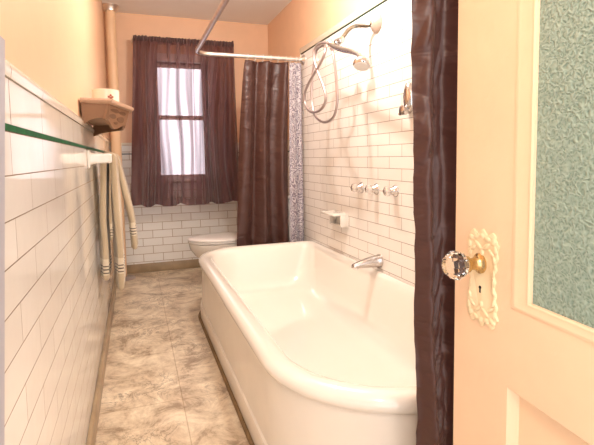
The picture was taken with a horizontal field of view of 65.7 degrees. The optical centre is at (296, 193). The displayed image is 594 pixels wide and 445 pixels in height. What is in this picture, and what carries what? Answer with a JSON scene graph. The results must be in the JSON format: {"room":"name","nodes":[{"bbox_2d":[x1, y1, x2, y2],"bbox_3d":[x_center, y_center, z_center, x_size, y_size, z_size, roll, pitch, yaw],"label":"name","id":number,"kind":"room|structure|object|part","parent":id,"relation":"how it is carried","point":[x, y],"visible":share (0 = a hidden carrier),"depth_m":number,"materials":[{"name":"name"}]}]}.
{"room":"bathroom","nodes":[
{"label":"bathroom","id":0,"kind":"room"},
{"bbox_2d":[0,0,114,444],"bbox_3d":[-1.008,-0.280,2.037,0.136,2.470,5.040,-2,5,-19],"label":"wall","id":1,"kind":"structure","parent":0,"point":[57,296],"depth_m":1.20,"materials":[{"name":"white tile"}]},
{"bbox_2d":[0,36,4,444],"bbox_3d":[-0.370,0.421,0.515,0.019,1.292,0.557,-2,5,-19],"label":"trim","id":2,"kind":"structure","parent":1,"relation":"attached to","point":[2,41],"depth_m":0.67,"materials":[{"name":"grey paint"}]},
{"bbox_2d":[87,150,111,167],"bbox_3d":[-1.134,-0.204,2.752,0.106,0.085,1.344,-2,5,-19],"label":"towel bar","id":3,"kind":"object","parent":1,"relation":"attached to","point":[92,158],"visible":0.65,"depth_m":2.13,"materials":[{"name":"white ceramic"}]},
{"bbox_2d":[99,152,125,289],"bbox_3d":[-1.023,0.141,2.530,0.122,0.733,0.309,-2,5,-19],"label":"towel","id":4,"kind":"object","parent":3,"relation":"hanging from","point":[104,225],"visible":0.88,"depth_m":2.41,"materials":[{"name":"beige fabric"}]},
{"bbox_2d":[109,153,137,248],"bbox_3d":[-1.159,0.043,3.038,0.191,0.613,0.366,-2,5,-19],"label":"towel","id":5,"kind":"object","parent":3,"relation":"hanging from","point":[123,183],"visible":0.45,"depth_m":2.90,"materials":[{"name":"beige fabric"}]},
{"bbox_2d":[86,271,116,444],"bbox_3d":[-0.907,0.908,2.106,0.018,0.088,4.940,-2,5,-19],"label":"baseboard","id":6,"kind":"structure","parent":1,"relation":"attached to","point":[92,431],"depth_m":2.19,"materials":[{"name":"brown wood"}]},
{"bbox_2d":[80,98,133,136],"bbox_3d":[-0.919,-0.362,2.281,0.213,0.135,0.689,-2,5,-19],"label":"wall shelf","id":7,"kind":"object","parent":1,"relation":"attached to","point":[105,115],"visible":0.99,"depth_m":2.06,"materials":[{"name":"brown wood"}]},
{"bbox_3d":[-0.871,-0.342,1.993,0.111,0.090,0.044,-2,5,-19],"label":"panel","id":8,"kind":"part","parent":7,"relation":"part of","materials":[{"name":"brown wood"}]},
{"bbox_2d":[92,88,118,101],"bbox_3d":[-0.912,-0.457,2.196,0.122,0.068,0.122,-2,5,-19],"label":"ceramic pot","id":9,"kind":"object","parent":7,"relation":"on","point":[96,93],"visible":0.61,"depth_m":2.15,"materials":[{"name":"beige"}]},
{"bbox_3d":[-0.920,-0.418,2.277,0.213,0.022,0.689,-2,5,-19],"label":"shelf","id":10,"kind":"part","parent":7,"relation":"part of","materials":[{"name":"brown wood"}]},
{"bbox_3d":[-1.032,-0.368,2.506,0.183,0.115,0.042,0,4,5],"label":"panel","id":11,"kind":"part","parent":7,"relation":"part of","materials":[{"name":"brown wood"}]},
{"bbox_3d":[-0.850,-0.351,2.159,0.042,0.100,0.324,-1,4,-5],"label":"panel","id":12,"kind":"part","parent":7,"relation":"part of","materials":[{"name":"brown wood"}]},
{"bbox_2d":[95,267,248,444],"bbox_3d":[-0.100,0.979,2.131,1.752,0.080,5.640,-2,5,-19],"label":"floor","id":13,"kind":"structure","parent":0,"point":[164,384],"depth_m":2.35,"materials":[{"name":"tile"}]},
{"bbox_2d":[102,3,135,280],"bbox_3d":[-1.622,-0.438,4.179,0.200,2.470,0.200,-2,5,-19],"label":"pipe","id":14,"kind":"object","parent":13,"relation":"on","point":[110,9],"visible":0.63,"depth_m":4.10,"materials":[{"name":"metal"}]},
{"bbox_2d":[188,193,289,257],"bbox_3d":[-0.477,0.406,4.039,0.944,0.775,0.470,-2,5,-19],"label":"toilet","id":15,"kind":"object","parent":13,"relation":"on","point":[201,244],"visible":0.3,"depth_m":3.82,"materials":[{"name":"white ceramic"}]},
{"bbox_3d":[-0.646,0.401,3.979,0.582,0.018,0.402,-2,5,-19],"label":"seat","id":16,"kind":"part","parent":15,"relation":"part of","materials":[{"name":"white"}]},
{"bbox_3d":[-0.645,0.377,3.978,0.589,0.026,0.404,-2,5,-19],"label":"lid","id":17,"kind":"part","parent":15,"relation":"part of","materials":[{"name":"white"}]},
{"bbox_3d":[-0.574,0.602,4.019,0.715,0.390,0.396,-2,5,-19],"label":"bowl","id":18,"kind":"part","parent":15,"relation":"part of","materials":[{"name":"white ceramic"}]},
{"bbox_3d":[-0.150,0.213,4.140,0.235,0.345,0.440,-2,5,-19],"label":"tank","id":19,"kind":"part","parent":15,"relation":"part of","materials":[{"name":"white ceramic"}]},
{"bbox_2d":[198,240,417,444],"bbox_3d":[0.069,0.697,2.486,0.974,0.430,2.473,-2,5,-19],"label":"bathtub","id":20,"kind":"object","parent":13,"relation":"on","point":[308,347],"visible":0.79,"depth_m":2.32,"materials":[{"name":"white ceramic"}]},
{"bbox_2d":[441,0,593,444],"bbox_3d":[0.456,0.021,0.661,0.128,2.018,0.763,-2,5,-19],"label":"door","id":21,"kind":"structure","parent":13,"relation":"on","point":[521,264],"depth_m":0.83,"materials":[{"name":"paint"}]},
{"bbox_3d":[0.323,0.147,0.936,0.048,0.057,0.060,-2,5,-19],"label":"knob","id":22,"kind":"part","parent":21,"relation":"part of","materials":[{"name":"clear glass"}]},
{"bbox_3d":[0.382,0.175,0.948,0.005,0.204,0.101,-2,5,-14],"label":"lock plate","id":23,"kind":"part","parent":21,"relation":"part of","materials":[{"name":"paint"}]},
{"bbox_3d":[0.477,0.616,0.681,0.019,0.452,0.469,-2,5,-14],"label":"panel moulding","id":24,"kind":"part","parent":21,"relation":"part of","materials":[{"name":"paint"}]},
{"bbox_3d":[0.464,-0.311,0.605,0.025,1.088,0.461,-2,5,-14],"label":"glass moulding","id":25,"kind":"part","parent":21,"relation":"part of","materials":[{"name":"paint"}]},
{"bbox_3d":[0.463,-0.311,0.605,0.005,1.050,0.375,-2,5,-14],"label":"glass","id":26,"kind":"part","parent":21,"relation":"part of","materials":[{"name":"teal glass"}]},
{"bbox_2d":[104,12,267,264],"bbox_3d":[-1.048,-0.484,4.661,1.752,2.470,0.168,-2,5,-19],"label":"wall","id":27,"kind":"structure","parent":0,"point":[163,232],"depth_m":4.54,"materials":[{"name":"pink paint"}]},
{"bbox_2d":[127,259,200,273],"bbox_3d":[-0.992,0.710,4.678,1.530,0.086,0.018,-2,5,-19],"label":"baseboard","id":28,"kind":"structure","parent":27,"relation":"attached to","point":[193,263],"depth_m":4.55,"materials":[{"name":"brown wood"}]},
{"bbox_2d":[169,54,199,181],"bbox_3d":[-1.139,-0.735,4.554,0.730,1.240,0.165,-2,5,-19],"label":"window","id":29,"kind":"structure","parent":27,"relation":"in","point":[173,132],"depth_m":4.59,"materials":[{"name":"white glass"}]},
{"bbox_3d":[-1.145,-0.460,4.606,0.430,0.546,0.003,-2,5,-19],"label":"pane","id":30,"kind":"part","parent":29,"relation":"part of","materials":[{"name":"clear glass"}]},
{"bbox_3d":[-1.165,-1.008,4.596,0.430,0.468,0.003,-2,5,-19],"label":"pane","id":31,"kind":"part","parent":29,"relation":"part of","materials":[{"name":"clear glass"}]},
{"bbox_3d":[-1.144,-0.749,4.569,0.670,1.215,0.122,-2,5,-19],"label":"frame","id":32,"kind":"part","parent":29,"relation":"part of","materials":[{"name":"beige paint"}]},
{"bbox_3d":[-1.082,-1.433,4.410,0.944,0.010,0.183,-2,5,-19],"label":"curtain rod","id":33,"kind":"object","parent":27,"relation":"attached to","visible":0},
{"bbox_2d":[131,35,237,206],"bbox_3d":[-1.056,-0.671,4.347,1.028,1.578,0.119,-2,5,-19],"label":"window curtain","id":34,"kind":"object","parent":33,"relation":"hanging from","point":[213,170],"visible":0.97,"depth_m":4.35,"materials":[{"name":"red fabric"}]},
{"bbox_2d":[101,0,291,24],"bbox_3d":[-0.237,-1.584,2.214,1.752,0.080,5.040,-2,5,-19],"label":"ceiling","id":35,"kind":"structure","parent":0,"point":[263,12],"depth_m":4.22,"materials":[{"name":"white paint"}]},
{"bbox_2d":[268,0,414,286],"bbox_3d":[0.572,-0.346,2.590,0.136,2.470,5.040,-2,5,-19],"label":"wall","id":36,"kind":"structure","parent":0,"point":[367,141],"depth_m":2.93,"materials":[{"name":"white tile"}]},
{"bbox_2d":[195,0,305,63],"bbox_3d":[0.081,-0.988,2.373,0.896,0.076,2.753,-2,5,-19],"label":"curtain rod","id":37,"kind":"object","parent":36,"relation":"attached to","point":[222,5],"visible":0.99,"depth_m":3.52,"materials":[{"name":"metal"}]},
{"bbox_2d":[237,54,288,245],"bbox_3d":[-0.284,-0.297,3.729,0.465,1.620,0.075,-2,5,-19],"label":"shower curtain","id":38,"kind":"object","parent":37,"relation":"hanging from","point":[262,201],"visible":0.94,"depth_m":3.73,"materials":[{"name":"brown fabric"}]},
{"bbox_2d":[289,56,303,241],"bbox_3d":[-0.011,-0.318,3.813,0.127,1.600,0.052,-2,5,-19],"label":"liner","id":39,"kind":"object","parent":37,"relation":"hanging from","point":[295,71],"visible":0.94,"depth_m":3.81,"materials":[{"name":"white plastic"}]},
{"bbox_2d":[411,0,458,444],"bbox_3d":[0.414,0.015,1.143,0.329,1.860,0.080,-2,5,-19],"label":"shower curtain","id":40,"kind":"object","parent":37,"relation":"hanging from","point":[434,44],"visible":0.35,"depth_m":1.12,"materials":[{"name":"brown fabric"}]},
{"bbox_2d":[321,210,347,227],"bbox_3d":[0.258,0.178,3.188,0.115,0.101,0.218,-2,5,-19],"label":"soap dish","id":41,"kind":"object","parent":36,"relation":"attached to","point":[337,218],"visible":1,"depth_m":3.15,"materials":[{"name":"white ceramic"}]},
{"bbox_2d":[327,12,381,50],"bbox_3d":[0.324,-0.936,2.646,0.331,0.195,0.158,0,5,12],"label":"pipe","id":42,"kind":"object","parent":36,"relation":"attached to","point":[375,23],"visible":0.95,"depth_m":2.62,"materials":[{"name":"silver metal"}]},
{"bbox_2d":[303,41,370,123],"bbox_3d":[0.197,-0.659,2.624,0.086,0.492,0.908,-2,5,-17],"label":"shower","id":43,"kind":"object","parent":42,"relation":"attached to","point":[361,62],"visible":1,"depth_m":2.71,"materials":[{"name":"silver metal"}]},
{"bbox_3d":[0.254,-0.780,2.486,0.036,0.173,0.426,-2,5,-17],"label":"handle","id":44,"kind":"part","parent":43,"relation":"part of","materials":[{"name":"silver metal"}]},
{"bbox_3d":[0.335,-0.925,2.648,0.209,0.124,0.080,-2,5,-12],"label":"arm","id":45,"kind":"part","parent":42,"relation":"part of","materials":[{"name":"metal"}]},
{"bbox_2d":[351,182,363,192],"bbox_3d":[0.373,-0.034,2.894,0.075,0.068,0.068,-2,5,-19],"label":"shower valve","id":46,"kind":"object","parent":36,"relation":"attached to","point":[354,187],"visible":1,"depth_m":2.88,"materials":[{"name":"silver metal"}]},
{"bbox_3d":[0.360,-0.033,2.889,0.036,0.051,0.058,-2,5,-19],"label":"handle","id":47,"kind":"part","parent":46,"relation":"part of","materials":[{"name":"silver metal"}]},
{"bbox_2d":[351,254,382,269],"bbox_3d":[0.405,0.404,2.692,0.184,0.080,0.076,-2,5,-19],"label":"tub spout","id":48,"kind":"object","parent":36,"relation":"attached to","point":[376,260],"visible":1,"depth_m":2.68,"materials":[{"name":"silver metal"}]},
{"bbox_2d":[365,183,378,194],"bbox_3d":[0.437,-0.023,2.715,0.075,0.068,0.068,-2,5,-19],"label":"shower valve","id":49,"kind":"object","parent":36,"relation":"attached to","point":[369,189],"visible":1,"depth_m":2.70,"materials":[{"name":"silver metal"}]},
{"bbox_3d":[0.423,-0.022,2.710,0.036,0.051,0.058,-2,5,-19],"label":"handle","id":50,"kind":"part","parent":49,"relation":"part of","materials":[{"name":"silver metal"}]},
{"bbox_2d":[383,185,398,196],"bbox_3d":[0.506,-0.011,2.517,0.075,0.068,0.068,-2,5,-19],"label":"shower valve","id":51,"kind":"object","parent":36,"relation":"attached to","point":[387,191],"visible":1,"depth_m":2.50,"materials":[{"name":"silver metal"}]},
{"bbox_3d":[0.493,-0.011,2.512,0.036,0.051,0.058,-2,5,-19],"label":"handle","id":52,"kind":"part","parent":51,"relation":"part of","materials":[{"name":"silver metal"}]},
{"bbox_2d":[398,82,412,115],"bbox_3d":[0.556,-0.483,2.346,0.057,0.170,0.072,-2,5,-19],"label":"wall holder","id":53,"kind":"object","parent":36,"relation":"attached to","point":[407,108],"visible":0.97,"depth_m":2.33,"materials":[{"name":"silver metal"}]},
{"bbox_3d":[0.567,-0.491,2.349,0.034,0.156,0.072,-2,5,-19],"label":"plate","id":54,"kind":"part","parent":53,"relation":"part of","materials":[{"name":"silver metal"}]}
]}

